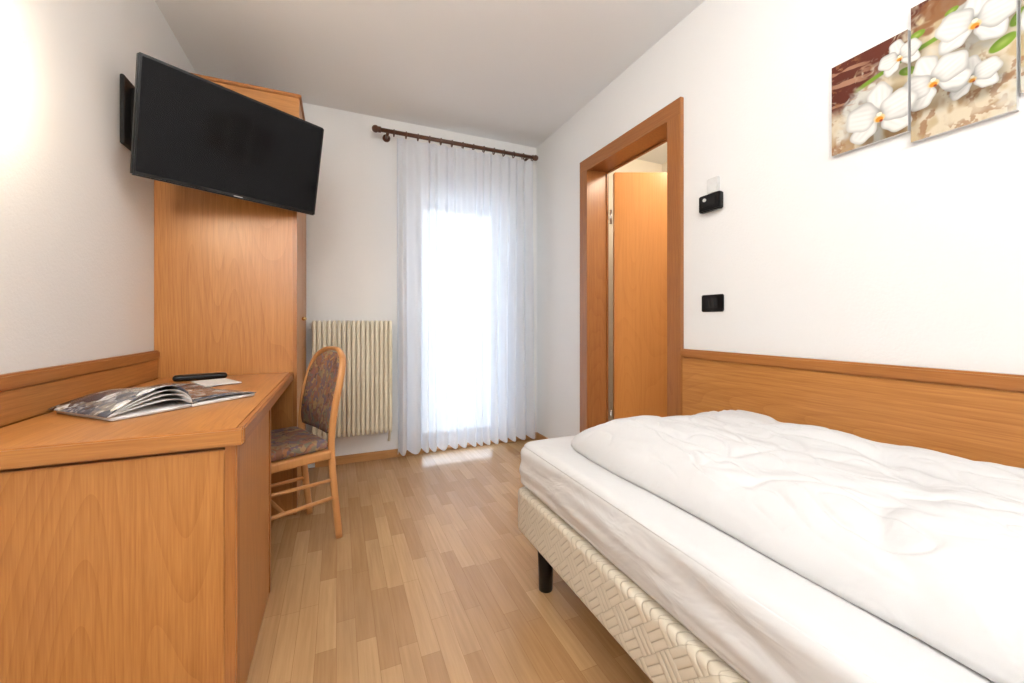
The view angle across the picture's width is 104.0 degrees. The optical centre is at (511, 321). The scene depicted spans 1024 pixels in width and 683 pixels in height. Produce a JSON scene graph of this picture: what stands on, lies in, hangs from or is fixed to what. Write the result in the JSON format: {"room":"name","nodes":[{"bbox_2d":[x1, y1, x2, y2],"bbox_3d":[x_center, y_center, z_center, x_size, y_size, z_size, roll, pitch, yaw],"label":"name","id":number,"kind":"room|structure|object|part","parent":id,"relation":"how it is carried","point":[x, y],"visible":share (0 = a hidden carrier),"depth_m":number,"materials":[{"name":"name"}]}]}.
{"room":"hotel room","nodes":[
{"label":"hotel room","id":0,"kind":"room"},
{"bbox_2d":[0,0,195,373],"bbox_3d":[-1.144,-0.255,0.462,0.120,2.570,4.560,0,0,-23],"label":"wall","id":1,"kind":"structure","parent":0,"point":[77,228],"depth_m":1.32,"materials":[{"name":"white paint"}]},
{"bbox_2d":[0,350,159,427],"bbox_3d":[-1.408,0.583,1.253,0.025,0.895,1.420,0,0,-23],"label":"backboard","id":2,"kind":"object","parent":1,"relation":"attached to","point":[27,394],"depth_m":1.25,"materials":[{"name":"brown wood"}]},
{"bbox_2d":[120,52,323,214],"bbox_3d":[-1.329,-0.788,1.880,0.363,0.442,0.729,0,0,35],"label":"television","id":3,"kind":"object","parent":1,"relation":"attached to","point":[180,127],"visible":1,"depth_m":1.72,"materials":[{"name":"black plastic"}]},
{"bbox_3d":[-1.597,-0.860,1.672,0.014,0.280,0.140,0,0,-23],"label":"bracket wall plate","id":4,"kind":"part","parent":3,"relation":"part of","materials":[{"name":"black metal"}]},
{"bbox_2d":[303,103,535,467],"bbox_3d":[-0.937,-0.255,3.202,2.685,2.570,0.300,0,0,-23],"label":"wall","id":5,"kind":"structure","parent":0,"point":[351,235],"depth_m":2.95,"materials":[{"name":"white paint"}]},
{"bbox_2d":[309,321,391,440],"bbox_3d":[-1.147,0.444,2.871,0.545,0.908,0.140,0,0,-23],"label":"radiator","id":6,"kind":"object","parent":5,"relation":"attached to","point":[369,344],"visible":0.86,"depth_m":2.83,"materials":[{"name":"metal"}]},
{"bbox_2d":[315,448,421,467],"bbox_3d":[-1.051,1.000,2.981,0.750,0.060,0.014,0,0,-23],"label":"baseboard","id":7,"kind":"structure","parent":5,"relation":"attached to","point":[360,457],"depth_m":2.96,"materials":[{"name":"brown wood"}]},
{"bbox_2d":[372,125,537,160],"bbox_3d":[-0.412,-1.387,3.181,1.338,0.062,0.158,0,0,-23],"label":"curtain rod","id":8,"kind":"object","parent":5,"relation":"attached to","point":[386,138],"depth_m":3.08,"materials":[{"name":"black metal"}]},
{"bbox_2d":[397,138,534,455],"bbox_3d":[-0.330,-0.187,3.160,1.126,2.334,0.074,0,0,-23],"label":"curtain","id":9,"kind":"object","parent":8,"relation":"hanging from","point":[465,261],"visible":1,"depth_m":3.13,"materials":[{"name":"white fabric"}]},
{"bbox_2d":[507,432,535,442],"bbox_3d":[0.075,1.000,3.471,0.285,0.060,0.014,0,0,-23],"label":"baseboard","id":10,"kind":"structure","parent":5,"relation":"attached to","point":[527,437],"depth_m":3.46,"materials":[{"name":"brown wood"}]},
{"bbox_2d":[155,0,704,163],"bbox_3d":[0.587,-1.590,1.346,4.050,0.100,5.000,0,0,-23],"label":"ceiling","id":11,"kind":"structure","parent":0,"point":[510,71],"depth_m":2.29,"materials":[{"name":"paint"}]},
{"bbox_2d":[246,439,652,682],"bbox_3d":[0.587,1.070,1.346,4.050,0.080,5.000,0,0,-23],"label":"floor","id":12,"kind":"structure","parent":0,"point":[431,576],"depth_m":1.54,"materials":[{"name":"laminate"}]},
{"bbox_2d":[0,372,292,682],"bbox_3d":[-1.186,0.648,1.453,0.581,0.763,1.226,0,0,-23],"label":"desk","id":13,"kind":"object","parent":12,"relation":"on","point":[135,549],"visible":0.95,"depth_m":0.95,"materials":[{"name":"brown wood"}]},
{"bbox_3d":[-0.964,0.319,0.938,0.530,0.022,0.020,0,0,-23],"label":"shadow rail","id":14,"kind":"part","parent":13,"relation":"part of","materials":[{"name":"brown wood"}]},
{"bbox_3d":[-0.976,0.676,0.914,0.537,0.708,0.025,0,0,-23],"label":"panel","id":15,"kind":"part","parent":13,"relation":"part of","materials":[{"name":"brown wood"}]},
{"bbox_2d":[48,385,255,420],"bbox_3d":[-1.137,0.228,1.305,0.289,0.078,0.420,0,0,20],"label":"magazine","id":16,"kind":"object","parent":13,"relation":"on","point":[123,403],"visible":1,"depth_m":1.18,"materials":[{"name":"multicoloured paper"}]},
{"bbox_2d":[148,383,224,387],"bbox_3d":[-1.360,0.265,1.623,0.260,0.002,0.180,0,0,3],"label":"brochure","id":17,"kind":"object","parent":13,"relation":"on","point":[177,384],"visible":0.43,"depth_m":1.66,"materials":[{"name":"white paper"}]},
{"bbox_2d":[172,372,226,380],"bbox_3d":[-1.446,0.254,1.858,0.200,0.026,0.060,0,0,-38],"label":"remote control","id":18,"kind":"object","parent":13,"relation":"on","point":[217,375],"visible":0.99,"depth_m":1.83,"materials":[{"name":"black plastic"}]},
{"bbox_2d":[191,378,241,385],"bbox_3d":[-1.295,0.262,1.749,0.200,0.002,0.130,0,0,38],"label":"leaflet","id":19,"kind":"object","parent":13,"relation":"on","point":[211,382],"visible":1,"depth_m":1.73,"materials":[{"name":"white paper"}]},
{"bbox_3d":[-0.719,0.670,1.030,0.026,0.720,0.037,0,0,-23],"label":"corner post","id":20,"kind":"part","parent":13,"relation":"part of","materials":[{"name":"brown wood"}]},
{"bbox_3d":[-0.933,0.670,1.522,0.026,0.720,0.024,0,0,-23],"label":"pedestal post","id":21,"kind":"part","parent":13,"relation":"part of","materials":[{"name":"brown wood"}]},
{"bbox_2d":[154,73,306,515],"bbox_3d":[-1.554,-0.090,2.341,0.624,2.240,0.737,0,0,-23],"label":"wardrobe","id":22,"kind":"object","parent":12,"relation":"on","point":[230,272],"visible":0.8,"depth_m":2.03,"materials":[{"name":"brown wood"}]},
{"bbox_3d":[-1.441,-0.025,2.029,0.582,2.110,0.020,0,0,-23],"label":"panel","id":23,"kind":"part","parent":22,"relation":"part of","materials":[{"name":"brown wood"}]},
{"bbox_3d":[-1.560,-1.139,2.341,0.614,0.118,0.722,0,0,-23],"label":"cornice","id":24,"kind":"part","parent":22,"relation":"part of","materials":[{"name":"brown wood"}]},
{"bbox_2d":[271,346,345,538],"bbox_3d":[-1.094,0.579,1.886,0.419,0.907,0.536,0,0,42],"label":"desk chair","id":25,"kind":"object","parent":12,"relation":"on","point":[291,447],"visible":0.62,"depth_m":1.90,"materials":[{"name":"fabric"}]},
{"bbox_3d":[-1.130,0.618,1.847,0.410,0.044,0.420,0,0,42],"label":"seat rail","id":26,"kind":"part","parent":25,"relation":"part of","materials":[{"name":"brown wood"}]},
{"bbox_3d":[-0.955,0.579,2.038,0.405,0.907,0.123,0,0,42],"label":"frame","id":27,"kind":"part","parent":25,"relation":"part of","materials":[{"name":"brown wood"}]},
{"bbox_2d":[422,439,502,452],"bbox_3d":[-0.416,1.020,3.353,0.706,0.019,0.158,0,0,-23],"label":"threshold","id":28,"kind":"object","parent":12,"relation":"on","point":[500,441],"visible":0.23,"depth_m":3.27,"materials":[{"name":"brown wood"}]},
{"bbox_2d":[518,435,993,682],"bbox_3d":[0.833,0.750,0.873,0.920,0.560,1.992,0,0,-23],"label":"bed","id":29,"kind":"object","parent":12,"relation":"on","point":[687,600],"visible":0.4,"depth_m":0.85,"materials":[{"name":"white fabric"}]},
{"bbox_3d":[0.130,0.930,1.545,0.064,0.200,0.064,0,0,-23],"label":"leg","id":30,"kind":"part","parent":29,"relation":"part of","materials":[{"name":"black plastic"}]},
{"bbox_2d":[571,410,1023,682],"bbox_3d":[0.831,0.395,1.034,0.810,0.150,1.443,0,0,-23],"label":"duvet","id":31,"kind":"object","parent":29,"relation":"on","point":[928,543],"visible":1,"depth_m":0.79,"materials":[{"name":"white fabric"}]},
{"bbox_2d":[609,159,661,420],"bbox_3d":[0.967,-0.255,3.746,1.240,2.570,0.100,0,0,-23],"label":"wall","id":32,"kind":"structure","parent":0,"point":[636,165],"depth_m":3.67,"materials":[{"name":"paint"}]},
{"bbox_2d":[662,162,666,171],"bbox_3d":[1.928,-0.255,2.965,0.100,2.570,2.100,0,0,-23],"label":"wall","id":33,"kind":"structure","parent":0,"point":[664,166],"depth_m":3.88,"materials":[{"name":"paint"}]},
{"bbox_2d":[536,0,1023,437],"bbox_3d":[1.194,-0.255,1.479,0.150,2.570,4.560,0,0,-23],"label":"wall","id":34,"kind":"structure","parent":0,"point":[897,250],"depth_m":1.52,"materials":[{"name":"white paint"}]},
{"bbox_2d":[536,432,548,439],"bbox_3d":[0.357,1.000,3.199,0.014,0.060,0.706,0,0,-23],"label":"baseboard","id":35,"kind":"structure","parent":34,"relation":"attached to","point":[539,436],"depth_m":3.46,"materials":[{"name":"brown wood"}]},
{"bbox_2d":[580,171,589,432],"bbox_3d":[0.513,-0.013,2.829,0.022,2.085,0.090,0,0,-23],"label":"door frame","id":36,"kind":"structure","parent":34,"relation":"attached to","point":[585,176],"depth_m":2.81,"materials":[{"name":"brown wood"}]},
{"bbox_2d":[590,125,666,427],"bbox_3d":[0.758,-0.032,2.483,0.170,2.124,0.828,0,0,-23],"label":"lining","id":37,"kind":"object","parent":34,"relation":"attached to","point":[597,174],"visible":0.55,"depth_m":2.83,"materials":[{"name":"brown wood"}]},
{"bbox_2d":[610,172,666,419],"bbox_3d":[1.099,-0.020,2.850,0.810,2.080,0.041,0,0,0],"label":"leaf","id":38,"kind":"object","parent":37,"relation":"attached to","point":[639,198],"depth_m":2.83,"materials":[{"name":"brown wood"}]},
{"bbox_3d":[0.704,-0.750,2.850,0.016,0.100,0.016,0,0,-23],"label":"hinge","id":39,"kind":"part","parent":38,"relation":"part of","materials":[{"name":"silver metal"}]},
{"bbox_2d":[580,97,683,173],"bbox_3d":[0.679,-1.097,2.449,0.022,0.085,0.920,0,0,-23],"label":"door frame","id":40,"kind":"structure","parent":34,"relation":"in","point":[660,118],"depth_m":2.33,"materials":[{"name":"brown wood"}]},
{"bbox_2d":[606,139,666,421],"bbox_3d":[0.834,-0.050,2.516,0.014,2.160,0.920,0,0,-23],"label":"door frame","id":41,"kind":"structure","parent":34,"relation":"attached to","point":[664,141],"depth_m":2.86,"materials":[{"name":"brown wood"}]},
{"bbox_2d":[667,113,683,416],"bbox_3d":[0.844,-0.013,2.068,0.022,2.085,0.090,0,0,-23],"label":"door frame","id":42,"kind":"structure","parent":34,"relation":"attached to","point":[675,126],"depth_m":2.05,"materials":[{"name":"brown wood"}]},
{"bbox_2d":[699,176,722,213],"bbox_3d":[0.924,-0.594,1.865,0.038,0.152,0.116,0,0,-23],"label":"card holder","id":43,"kind":"object","parent":34,"relation":"attached to","point":[713,201],"visible":1,"depth_m":1.85,"materials":[{"name":"black plastic"}]},
{"bbox_3d":[0.912,-0.557,1.861,0.003,0.035,0.075,0,0,-23],"label":"dial plate","id":44,"kind":"part","parent":43,"relation":"part of","materials":[{"name":"black plastic"}]},
{"bbox_2d":[702,294,723,311],"bbox_3d":[0.936,-0.088,1.869,0.014,0.080,0.120,0,0,-23],"label":"light switch","id":45,"kind":"object","parent":34,"relation":"attached to","point":[710,303],"visible":1,"depth_m":1.86,"materials":[{"name":"black plastic"}]},
{"bbox_2d":[680,349,1023,468],"bbox_3d":[1.435,0.583,0.696,0.032,0.895,2.896,0,0,-23],"label":"headboard panel","id":46,"kind":"object","parent":34,"relation":"attached to","point":[971,415],"visible":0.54,"depth_m":1.29,"materials":[{"name":"brown wood"}]},
{"bbox_3d":[1.437,0.157,0.693,0.032,0.043,2.889,0,0,-23],"label":"cap rail","id":47,"kind":"part","parent":46,"relation":"part of","materials":[{"name":"brown wood"}]},
{"bbox_2d":[832,29,910,156],"bbox_3d":[1.173,-0.737,1.317,0.018,0.310,0.205,0,0,-23],"label":"canvas painting","id":48,"kind":"object","parent":34,"relation":"attached to","point":[871,90],"visible":1,"depth_m":1.30,"materials":[{"name":"multicoloured fabric"}]},
{"bbox_2d":[911,0,1018,142],"bbox_3d":[1.258,-0.747,1.122,0.018,0.406,0.206,0,0,-23],"label":"canvas painting","id":49,"kind":"object","parent":34,"relation":"attached to","point":[965,53],"visible":1,"depth_m":1.11,"materials":[{"name":"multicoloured fabric"}]},
{"bbox_2d":[1021,0,1023,94],"bbox_3d":[1.343,-0.737,0.926,0.018,0.310,0.206,0,0,-23],"label":"canvas painting","id":50,"kind":"object","parent":34,"relation":"attached to","point":[1022,1],"visible":1,"depth_m":1.01,"materials":[{"name":"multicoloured fabric"}]}
]}

